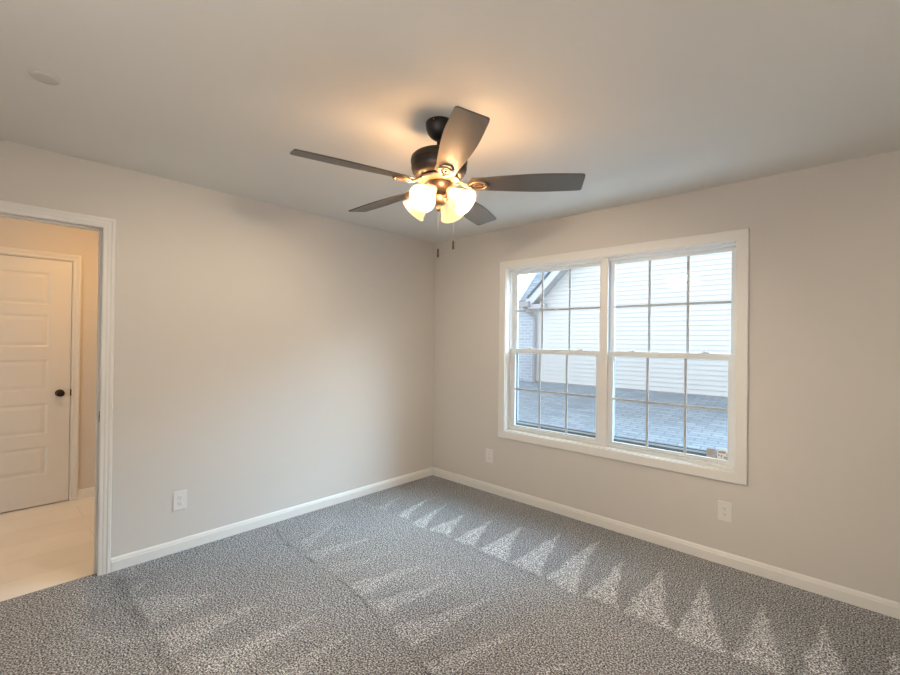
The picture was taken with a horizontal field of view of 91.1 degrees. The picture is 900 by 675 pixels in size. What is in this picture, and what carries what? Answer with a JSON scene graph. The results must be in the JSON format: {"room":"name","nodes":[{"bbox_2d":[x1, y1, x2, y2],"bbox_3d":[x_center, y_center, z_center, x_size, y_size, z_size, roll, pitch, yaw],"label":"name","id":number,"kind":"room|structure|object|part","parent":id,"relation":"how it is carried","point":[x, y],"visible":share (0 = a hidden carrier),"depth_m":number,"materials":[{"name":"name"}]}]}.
{"room":"empty bedroom","nodes":[
{"label":"empty bedroom","id":0,"kind":"room"},
{"bbox_2d":[0,217,98,489],"bbox_3d":[-3.821,0.200,3.308,0.100,2.500,3.450,0,0,43],"label":"wall","id":1,"kind":"structure","parent":0,"point":[14,233],"depth_m":3.88,"materials":[{"name":"beige paint"}]},
{"bbox_2d":[0,255,71,512],"bbox_3d":[-3.531,0.370,3.534,0.100,2.054,0.773,0,0,43],"label":"door","id":2,"kind":"structure","parent":1,"relation":"in","point":[36,294],"depth_m":3.65,"materials":[{"name":"white paint"}]},
{"bbox_3d":[-3.308,0.474,3.747,0.064,0.062,0.062,0,0,43],"label":"knob","id":3,"kind":"part","parent":2,"relation":"part of","materials":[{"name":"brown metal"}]},
{"bbox_2d":[0,246,81,500],"bbox_3d":[-3.555,0.344,3.550,0.078,2.126,0.888,0,0,43],"label":"door frame","id":4,"kind":"structure","parent":1,"relation":"attached to","point":[76,260],"depth_m":3.83,"materials":[{"name":"white paint"}]},
{"bbox_2d":[78,487,94,499],"bbox_3d":[-2.929,1.376,4.187,0.014,0.083,0.921,0,0,43],"label":"baseboard","id":5,"kind":"structure","parent":1,"relation":"attached to","point":[87,492],"depth_m":3.89,"materials":[{"name":"white paint"}]},
{"bbox_2d":[0,139,434,570],"bbox_3d":[-1.663,0.225,3.139,0.115,2.500,4.250,0,0,43],"label":"wall","id":6,"kind":"structure","parent":0,"point":[269,358],"depth_m":3.21,"materials":[{"name":"grey paint"}]},
{"bbox_2d":[0,200,115,575],"bbox_3d":[-2.385,0.349,2.367,0.152,2.130,0.911,0,0,43],"label":"door frame","id":7,"kind":"structure","parent":6,"relation":"attached to","point":[106,227],"depth_m":2.63,"materials":[{"name":"white paint"}]},
{"bbox_2d":[173,490,186,510],"bbox_3d":[-1.787,1.077,2.922,0.008,0.124,0.079,0,0,43],"label":"electrical outlet","id":8,"kind":"object","parent":6,"relation":"attached to","point":[179,497],"visible":1,"depth_m":2.92,"materials":[{"name":"white plastic"}]},
{"bbox_2d":[111,467,432,571],"bbox_3d":[-1.107,1.386,3.647,0.014,0.083,2.722,0,0,43],"label":"baseboard","id":9,"kind":"structure","parent":6,"relation":"attached to","point":[164,549],"depth_m":3.25,"materials":[{"name":"white paint"}]},
{"bbox_2d":[0,0,899,242],"bbox_3d":[-0.084,-1.064,1.780,4.265,0.100,4.390,0,0,43],"label":"ceiling","id":10,"kind":"structure","parent":0,"point":[646,100],"depth_m":1.80,"materials":[{"name":"white paint"}]},
{"bbox_2d":[29,70,60,84],"bbox_3d":[-1.606,-1.028,1.750,0.094,0.009,0.094,0,0,43],"label":"cover plate","id":11,"kind":"object","parent":10,"relation":"attached to","point":[41,76],"visible":1,"depth_m":1.74,"materials":[{"name":"grey paint"}]},
{"bbox_2d":[290,106,584,256],"bbox_3d":[-0.043,-0.694,2.032,1.288,0.636,1.226,1,0,-11],"label":"ceiling fan","id":12,"kind":"object","parent":10,"relation":"hanging from","point":[439,168],"visible":1,"depth_m":2.00,"materials":[{"name":"brown wood"}]},
{"bbox_3d":[-0.402,-0.732,1.885,0.522,0.006,0.135,2,12,-29],"label":"blade","id":13,"kind":"part","parent":12,"relation":"part of","materials":[{"name":"brown wood"}]},
{"bbox_3d":[-0.345,-0.721,2.352,0.522,0.006,0.135,0,11,43],"label":"blade","id":14,"kind":"part","parent":12,"relation":"part of","materials":[{"name":"brown wood"}]},
{"bbox_3d":[-0.141,-0.647,2.128,0.108,0.130,0.130,-41,-19,22],"label":"lamp shade","id":15,"kind":"part","parent":12,"relation":"part of","materials":[{"name":"beige glass"}]},
{"bbox_3d":[-0.102,-0.648,1.991,0.130,0.130,0.108,0,38,29],"label":"lamp shade","id":16,"kind":"part","parent":12,"relation":"part of","materials":[{"name":"beige glass"}]},
{"bbox_3d":[-0.096,-0.657,2.001,0.043,0.043,0.058,0,38,29],"label":"bulb","id":17,"kind":"part","parent":12,"relation":"part of","materials":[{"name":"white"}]},
{"bbox_3d":[-0.007,-0.671,2.058,0.068,0.060,0.052,0,0,43],"label":"lamp arm","id":18,"kind":"part","parent":12,"relation":"part of","materials":[{"name":"brown metal"}]},
{"bbox_3d":[-0.004,-0.646,2.167,0.130,0.130,0.108,0,-38,29],"label":"lamp shade","id":19,"kind":"part","parent":12,"relation":"part of","materials":[{"name":"beige glass"}]},
{"bbox_3d":[0.035,-0.646,2.030,0.108,0.130,0.130,42,19,23],"label":"lamp shade","id":20,"kind":"part","parent":12,"relation":"part of","materials":[{"name":"beige glass"}]},
{"bbox_3d":[0.025,-0.725,1.687,0.135,0.006,0.522,15,-4,-10],"label":"blade","id":21,"kind":"part","parent":12,"relation":"part of","materials":[{"name":"brown wood"}]},
{"bbox_3d":[0.117,-0.707,2.442,0.135,0.006,0.522,-13,-7,24],"label":"blade","id":22,"kind":"part","parent":12,"relation":"part of","materials":[{"name":"brown wood"}]},
{"bbox_3d":[0.345,-0.710,2.031,0.522,0.006,0.135,1,-14,7],"label":"blade","id":23,"kind":"part","parent":12,"relation":"part of","materials":[{"name":"brown wood"}]},
{"bbox_2d":[0,475,899,674],"bbox_3d":[-1.137,1.444,1.978,5.850,0.062,5.200,0,0,43],"label":"floor","id":24,"kind":"structure","parent":0,"point":[430,575],"depth_m":2.36,"materials":[{"name":"carpet"}]},
{"bbox_2d":[433,150,899,602],"bbox_3d":[1.352,0.261,3.326,4.265,2.500,0.140,0,0,43],"label":"wall","id":25,"kind":"structure","parent":0,"point":[820,499],"depth_m":2.65,"materials":[{"name":"grey paint"}]},
{"bbox_2d":[486,448,492,462],"bbox_3d":[0.367,1.106,4.131,0.079,0.124,0.008,0,0,43],"label":"electrical outlet","id":26,"kind":"object","parent":25,"relation":"attached to","point":[489,453],"visible":1,"depth_m":4.12,"materials":[{"name":"white plastic"}]},
{"bbox_2d":[508,259,600,444],"bbox_3d":[0.903,0.114,3.789,0.909,1.464,0.096,0,0,43],"label":"window","id":27,"kind":"structure","parent":25,"relation":"in","point":[514,424],"depth_m":3.84,"materials":[{"name":"white plastic"}]},
{"bbox_3d":[0.866,0.815,3.753,0.674,0.008,0.010,0,0,43],"label":"lift rail","id":28,"kind":"part","parent":27,"relation":"part of","materials":[{"name":"white plastic"}]},
{"bbox_3d":[0.879,0.467,3.764,0.874,0.729,0.020,0,0,43],"label":"sash","id":29,"kind":"part","parent":27,"relation":"part of","materials":[{"name":"white plastic"}]},
{"bbox_2d":[515,354,595,433],"bbox_3d":[0.875,0.470,3.761,0.776,0.661,0.008,0,0,43],"label":"grille","id":30,"kind":"object","parent":27,"relation":"attached to","point":[540,391],"depth_m":3.81,"materials":[{"name":"grey plastic"}]},
{"bbox_3d":[0.912,-0.229,3.796,0.874,0.743,0.020,0,0,43],"label":"sash","id":31,"kind":"part","parent":27,"relation":"part of","materials":[{"name":"white plastic"}]},
{"bbox_2d":[517,269,599,349],"bbox_3d":[0.909,-0.236,3.792,0.792,0.683,0.008,0,0,43],"label":"grille","id":32,"kind":"object","parent":27,"relation":"attached to","point":[542,271],"depth_m":3.87,"materials":[{"name":"grey plastic"}]},
{"bbox_2d":[498,228,748,485],"bbox_3d":[1.223,0.116,3.478,1.922,1.606,0.216,0,0,43],"label":"window","id":33,"kind":"structure","parent":25,"relation":"in","point":[683,453],"depth_m":3.18,"materials":[{"name":"white plastic"}]},
{"bbox_3d":[1.526,0.820,3.136,0.666,0.008,0.010,0,0,43],"label":"lift rail","id":34,"kind":"part","parent":33,"relation":"part of","materials":[{"name":"white plastic"}]},
{"bbox_2d":[613,357,727,453],"bbox_3d":[1.536,0.474,3.144,0.768,0.661,0.008,0,0,43],"label":"grille","id":35,"kind":"object","parent":33,"relation":"attached to","point":[646,448],"depth_m":3.15,"materials":[{"name":"grey plastic"}]},
{"bbox_3d":[1.539,0.471,3.147,0.866,0.729,0.020,0,0,43],"label":"sash","id":36,"kind":"part","parent":33,"relation":"part of","materials":[{"name":"white plastic"}]},
{"bbox_3d":[1.573,-0.224,3.178,0.866,0.743,0.020,0,0,43],"label":"sash","id":37,"kind":"part","parent":33,"relation":"part of","materials":[{"name":"white plastic"}]},
{"bbox_2d":[615,256,730,352],"bbox_3d":[1.569,-0.231,3.175,0.784,0.683,0.008,0,0,43],"label":"grille","id":38,"kind":"object","parent":33,"relation":"attached to","point":[648,258],"depth_m":3.24,"materials":[{"name":"grey plastic"}]},
{"bbox_2d":[706,448,715,457],"bbox_3d":[1.744,0.770,2.949,0.057,0.057,0.001,0,0,43],"label":"window sticker","id":39,"kind":"object","parent":33,"relation":"attached to","point":[710,452],"visible":1,"depth_m":2.95,"materials":[{"name":"grey paper"}]},
{"bbox_2d":[717,449,726,459],"bbox_3d":[1.789,0.769,2.908,0.055,0.061,0.001,0,0,43],"label":"window sticker","id":40,"kind":"object","parent":33,"relation":"attached to","point":[721,454],"visible":1,"depth_m":2.91,"materials":[{"name":"white paper"}]},
{"bbox_2d":[433,467,899,618],"bbox_3d":[1.291,1.412,3.258,4.050,0.083,0.014,0,0,43],"label":"baseboard","id":41,"kind":"structure","parent":25,"relation":"attached to","point":[874,603],"depth_m":2.90,"materials":[{"name":"white paint"}]},
{"bbox_2d":[717,500,731,522],"bbox_3d":[1.759,1.113,2.829,0.079,0.124,0.008,0,0,43],"label":"electrical outlet","id":42,"kind":"object","parent":25,"relation":"attached to","point":[724,513],"visible":1,"depth_m":2.83,"materials":[{"name":"white plastic"}]},
{"label":"outside","id":43,"kind":"structure","parent":0,"visible":0},
{"bbox_3d":[20.464,5.060,26.763,60.000,0.100,59.400,0,0,43],"label":"ground","id":44,"kind":"structure","parent":43,"visible":0},
{"bbox_2d":[518,380,727,451],"bbox_3d":[1.926,2.893,7.279,13.500,3.575,6.164,0,0,43],"label":"roof","id":45,"kind":"structure","parent":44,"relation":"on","point":[705,428],"depth_m":7.97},
{"bbox_2d":[518,252,731,397],"bbox_3d":[6.136,0.356,11.474,7.698,8.851,6.420,0,0,43],"label":"neighbouring house","id":46,"kind":"structure","parent":44,"relation":"on","point":[710,274],"depth_m":9.53,"materials":[{"name":"plastic"}]},
{"bbox_3d":[2.200,1.918,11.289,0.055,5.577,0.045,0,0,43],"label":"corner trim","id":47,"kind":"part","parent":46,"relation":"part of","materials":[{"name":"grey"}]}
]}

